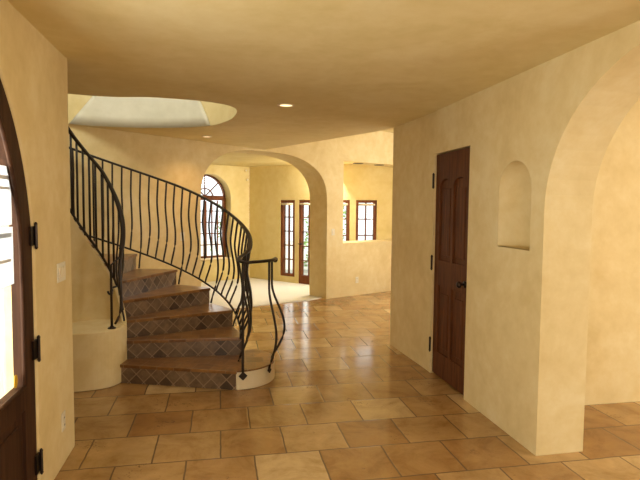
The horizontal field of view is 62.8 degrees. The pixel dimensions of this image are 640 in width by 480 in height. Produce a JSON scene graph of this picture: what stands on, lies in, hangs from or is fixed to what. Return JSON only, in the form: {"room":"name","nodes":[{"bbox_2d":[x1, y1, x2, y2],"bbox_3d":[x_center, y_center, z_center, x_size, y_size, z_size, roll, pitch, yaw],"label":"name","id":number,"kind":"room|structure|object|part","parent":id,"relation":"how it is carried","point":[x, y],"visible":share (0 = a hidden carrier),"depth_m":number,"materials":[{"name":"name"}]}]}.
{"room":"traditional dwelling","nodes":[
{"label":"traditional dwelling","id":0,"kind":"room"},
{"bbox_2d":[0,289,3,398],"bbox_3d":[-2.720,-0.136,3.076,1.955,3.050,0.070,0,4,-11],"label":"wall","id":1,"kind":"structure","parent":0,"point":[1,343],"depth_m":3.24,"materials":[{"name":"paint"}]},
{"bbox_2d":[0,0,74,479],"bbox_3d":[-1.055,0.064,0.031,0.170,3.050,6.850,0,4,-11],"label":"wall","id":2,"kind":"structure","parent":0,"point":[33,73],"depth_m":2.90,"materials":[{"name":"paint"}]},
{"bbox_2d":[0,79,43,479],"bbox_3d":[-1.419,0.236,2.276,0.079,2.403,0.959,0,4,-11],"label":"door","id":3,"kind":"structure","parent":2,"relation":"in","point":[20,459],"depth_m":2.58,"materials":[{"name":"brown wood"}]},
{"bbox_2d":[0,165,11,225],"bbox_3d":[-1.457,-0.204,2.406,0.002,0.275,0.210,0,4,-11],"label":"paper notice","id":4,"kind":"object","parent":3,"relation":"attached to","point":[5,192],"visible":0.93,"depth_m":2.44,"materials":[{"name":"white paper"}]},
{"bbox_2d":[0,227,13,288],"bbox_3d":[-1.461,0.080,2.430,0.002,0.275,0.210,0,4,-11],"label":"paper notice","id":5,"kind":"object","parent":3,"relation":"attached to","point":[6,233],"visible":1,"depth_m":2.45,"materials":[{"name":"white paper"}]},
{"bbox_3d":[-1.431,1.100,2.303,0.030,0.470,0.680,0,4,-11],"label":"raised panel","id":6,"kind":"part","parent":3,"relation":"part of","materials":[{"name":"brown wood"}]},
{"bbox_2d":[14,375,17,387],"bbox_3d":[-1.489,0.692,2.568,0.002,0.066,0.044,0,4,-11],"label":"sticker","id":7,"kind":"object","parent":3,"relation":"attached to","point":[15,377],"visible":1,"depth_m":2.56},
{"bbox_2d":[57,261,65,282],"bbox_3d":[-1.565,0.194,3.180,0.012,0.115,0.162,0,4,-11],"label":"light switch","id":8,"kind":"object","parent":2,"relation":"attached to","point":[61,268],"visible":1,"depth_m":3.17,"materials":[{"name":"beige plastic"}]},
{"bbox_2d":[61,410,65,431],"bbox_3d":[-1.570,1.109,3.216,0.010,0.115,0.070,0,4,-11],"label":"wall outlet","id":9,"kind":"object","parent":2,"relation":"attached to","point":[63,420],"visible":1,"depth_m":3.20,"materials":[{"name":"beige plastic"}]},
{"bbox_2d":[69,96,209,127],"bbox_3d":[-2.048,-1.681,6.070,1.596,0.720,0.257,0,3,-1],"label":"wall","id":10,"kind":"structure","parent":0,"point":[132,112],"depth_m":6.16,"materials":[{"name":"paint"}]},
{"bbox_2d":[201,164,248,281],"bbox_3d":[-3.602,-0.348,10.153,5.200,2.600,0.300,-3,5,-43],"label":"wall","id":11,"kind":"structure","parent":0,"point":[234,183],"depth_m":11.53,"materials":[{"name":"yellow paint"}]},
{"bbox_2d":[201,175,230,260],"bbox_3d":[-2.401,-0.491,11.213,1.010,1.813,0.305,-3,5,-43],"label":"window","id":12,"kind":"structure","parent":11,"relation":"in","point":[212,197],"depth_m":11.42,"materials":[{"name":"brown wood"}]},
{"bbox_3d":[-2.480,-0.275,11.309,1.010,1.366,0.080,-3,5,-43],"label":"frame","id":13,"kind":"part","parent":12,"relation":"part of","materials":[{"name":"brown wood"}]},
{"bbox_3d":[-2.390,0.406,11.247,1.000,0.020,0.250,-3,5,-43],"label":"sill","id":14,"kind":"part","parent":12,"relation":"part of","materials":[{"name":"beige paint"}]},
{"bbox_2d":[68,124,392,298],"bbox_3d":[-0.952,-0.441,8.347,9.250,3.050,1.040,-3,5,-44],"label":"wall","id":15,"kind":"structure","parent":0,"point":[336,263],"depth_m":7.45,"materials":[{"name":"paint"}]},
{"bbox_2d":[201,241,307,274],"bbox_3d":[-2.689,1.139,8.737,26.000,0.060,34.000,0,4,-11],"label":"floor","id":16,"kind":"structure","parent":0,"point":[208,242],"depth_m":19.26,"materials":[{"name":"beige"}]},
{"bbox_2d":[304,216,307,265],"bbox_3d":[-0.023,-0.046,13.905,1.294,1.726,1.212,0,4,-11],"label":"shrub","id":17,"kind":"object","parent":16,"relation":"on","point":[306,238],"visible":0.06,"depth_m":13.80,"materials":[{"name":"green plant"}]},
{"bbox_2d":[343,205,345,240],"bbox_3d":[0.447,-0.471,15.770,1.551,2.357,1.646,0,4,-11],"label":"shrub","id":18,"kind":"object","parent":16,"relation":"on","point":[344,212],"visible":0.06,"depth_m":15.72,"materials":[{"name":"green plant"}]},
{"bbox_2d":[249,165,309,282],"bbox_3d":[-0.761,-0.393,11.294,1.950,2.600,0.150,3,4,36],"label":"wall","id":19,"kind":"structure","parent":0,"point":[268,185],"depth_m":11.42,"materials":[{"name":"yellow paint"}]},
{"bbox_2d":[281,200,294,276],"bbox_3d":[-0.673,-0.038,11.201,0.394,1.622,0.147,3,4,36],"label":"window","id":20,"kind":"structure","parent":19,"relation":"in","point":[284,203],"depth_m":11.24,"materials":[{"name":"brown wood"}]},
{"bbox_2d":[298,200,309,283],"bbox_3d":[-0.234,0.048,10.884,0.476,1.748,0.147,3,4,36],"label":"door","id":21,"kind":"structure","parent":19,"relation":"in","point":[303,279],"depth_m":10.97,"materials":[{"name":"brown wood"}]},
{"bbox_2d":[7,0,639,166],"bbox_3d":[-0.850,-1.530,5.428,12.018,0.580,17.548,0,4,-11],"label":"ceiling","id":22,"kind":"structure","parent":0,"point":[346,67],"depth_m":3.16,"materials":[{"name":"paint"}]},
{"bbox_2d":[277,103,294,106],"bbox_3d":[-0.308,-1.220,4.755,0.164,0.007,0.164,0,4,-11],"label":"recessed light","id":23,"kind":"object","parent":22,"relation":"in","point":[280,104],"visible":1,"depth_m":4.74,"materials":[{"name":"beige"}]},
{"bbox_2d":[54,278,639,479],"bbox_3d":[-0.591,1.321,5.268,11.585,0.114,16.789,0,4,-11],"label":"floor","id":24,"kind":"structure","parent":0,"point":[341,402],"depth_m":3.91,"materials":[{"name":"tile"}]},
{"bbox_2d":[70,213,274,391],"bbox_3d":[-1.966,0.311,5.232,2.925,1.910,1.861,0,4,-11],"label":"staircase","id":25,"kind":"structure","parent":24,"relation":"on","point":[170,334],"depth_m":4.98,"materials":[{"name":"tile"}]},
{"bbox_2d":[68,126,125,328],"bbox_3d":[-2.069,-0.307,4.827,0.607,2.169,0.432,1,3,6],"label":"stair railing","id":26,"kind":"object","parent":25,"relation":"on","point":[121,221],"visible":0.82,"depth_m":4.96,"materials":[{"name":"black metal"}]},
{"bbox_3d":[-2.193,-0.072,4.901,0.545,1.196,0.216,-2,4,-36],"label":"rail","id":27,"kind":"part","parent":26,"relation":"part of","materials":[{"name":"black metal"}]},
{"bbox_3d":[-1.837,0.469,4.708,0.021,0.636,0.102,3,4,31],"label":"post","id":28,"kind":"part","parent":26,"relation":"part of","materials":[{"name":"black metal"}]},
{"bbox_2d":[69,147,285,379],"bbox_3d":[-1.895,-0.207,5.340,3.142,2.750,1.756,0,3,-1],"label":"stair railing","id":29,"kind":"object","parent":25,"relation":"on","point":[244,257],"visible":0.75,"depth_m":5.86,"materials":[{"name":"black metal"}]},
{"bbox_3d":[-2.156,0.127,5.405,2.619,1.566,1.426,0,4,-11],"label":"rail","id":30,"kind":"part","parent":29,"relation":"part of","materials":[{"name":"black metal"}]},
{"bbox_3d":[-1.930,-0.706,5.313,3.067,1.752,1.749,0,3,-1],"label":"handrail","id":31,"kind":"part","parent":29,"relation":"part of","materials":[{"name":"black metal"}]},
{"bbox_3d":[-0.672,1.188,4.583,0.077,0.077,0.012,-1,4,-19],"label":"foot plate","id":32,"kind":"part","parent":29,"relation":"part of","materials":[{"name":"black metal"}]},
{"bbox_2d":[343,164,392,240],"bbox_3d":[1.569,-0.361,11.117,3.331,2.600,0.150,0,4,-11],"label":"wall","id":33,"kind":"structure","parent":0,"point":[361,182],"depth_m":10.90,"materials":[{"name":"yellow paint"}]},
{"bbox_2d":[343,200,349,240],"bbox_3d":[0.410,-0.094,10.873,0.396,1.471,0.147,0,4,-11],"label":"window","id":34,"kind":"structure","parent":33,"relation":"in","point":[345,202],"depth_m":10.86,"materials":[{"name":"brown wood"}]},
{"bbox_2d":[356,200,376,240],"bbox_3d":[0.955,-0.095,10.977,0.446,1.471,0.147,0,4,-11],"label":"window","id":35,"kind":"structure","parent":33,"relation":"in","point":[374,202],"depth_m":10.95,"materials":[{"name":"brown wood"}]},
{"bbox_2d":[358,204,374,205],"bbox_3d":[0.970,-0.733,10.887,0.346,0.043,0.044,0,4,-11],"label":"roller shade","id":36,"kind":"object","parent":35,"relation":"attached to","point":[358,204],"depth_m":10.87,"materials":[{"name":"beige fabric"}]},
{"bbox_2d":[383,129,393,132],"bbox_3d":[1.301,-2.014,8.591,6.600,0.100,5.200,0,4,-11],"label":"ceiling","id":37,"kind":"structure","parent":0,"point":[389,130],"depth_m":9.75,"materials":[{"name":"paint"}]},
{"bbox_2d":[390,20,639,455],"bbox_3d":[1.882,-0.013,1.720,0.395,3.050,9.066,0,4,-11],"label":"wall","id":38,"kind":"structure","parent":0,"point":[526,327],"depth_m":3.52,"materials":[{"name":"paint"}]},
{"bbox_2d":[429,147,469,394],"bbox_3d":[1.290,0.265,4.736,0.389,2.200,0.900,0,4,-11],"label":"door","id":39,"kind":"structure","parent":38,"relation":"in","point":[453,168],"depth_m":4.72,"materials":[{"name":"brown wood"}]},
{"bbox_3d":[1.164,0.754,4.904,0.023,0.670,0.258,0,4,-11],"label":"raised panel","id":40,"kind":"part","parent":39,"relation":"part of","materials":[{"name":"brown wood"}]},
{"bbox_3d":[1.173,-0.174,4.848,0.023,0.770,0.258,0,4,-11],"label":"raised panel","id":41,"kind":"part","parent":39,"relation":"part of","materials":[{"name":"brown wood"}]},
{"bbox_3d":[1.220,0.772,4.614,0.023,0.670,0.258,0,4,-11],"label":"raised panel","id":42,"kind":"part","parent":39,"relation":"part of","materials":[{"name":"brown wood"}]},
{"bbox_3d":[1.228,-0.156,4.557,0.023,0.770,0.258,0,4,-11],"label":"raised panel","id":43,"kind":"part","parent":39,"relation":"part of","materials":[{"name":"brown wood"}]},
{"bbox_3d":[1.191,0.377,4.434,0.080,0.058,0.058,0,4,-11],"label":"knob","id":44,"kind":"part","parent":39,"relation":"part of","materials":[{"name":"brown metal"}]},
{"bbox_2d":[498,161,531,249],"bbox_3d":[1.436,-0.249,3.679,0.160,0.604,0.406,0,4,-11],"label":"wall niche","id":45,"kind":"object","parent":38,"relation":"in","point":[515,185],"visible":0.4,"depth_m":3.82,"materials":[{"name":"paint"}]},
{"bbox_2d":[585,98,639,404],"bbox_3d":[3.417,-0.171,4.537,3.780,3.050,0.150,0,4,-11],"label":"wall","id":46,"kind":"structure","parent":0,"point":[613,335],"depth_m":4.30,"materials":[{"name":"paint"}]}
]}

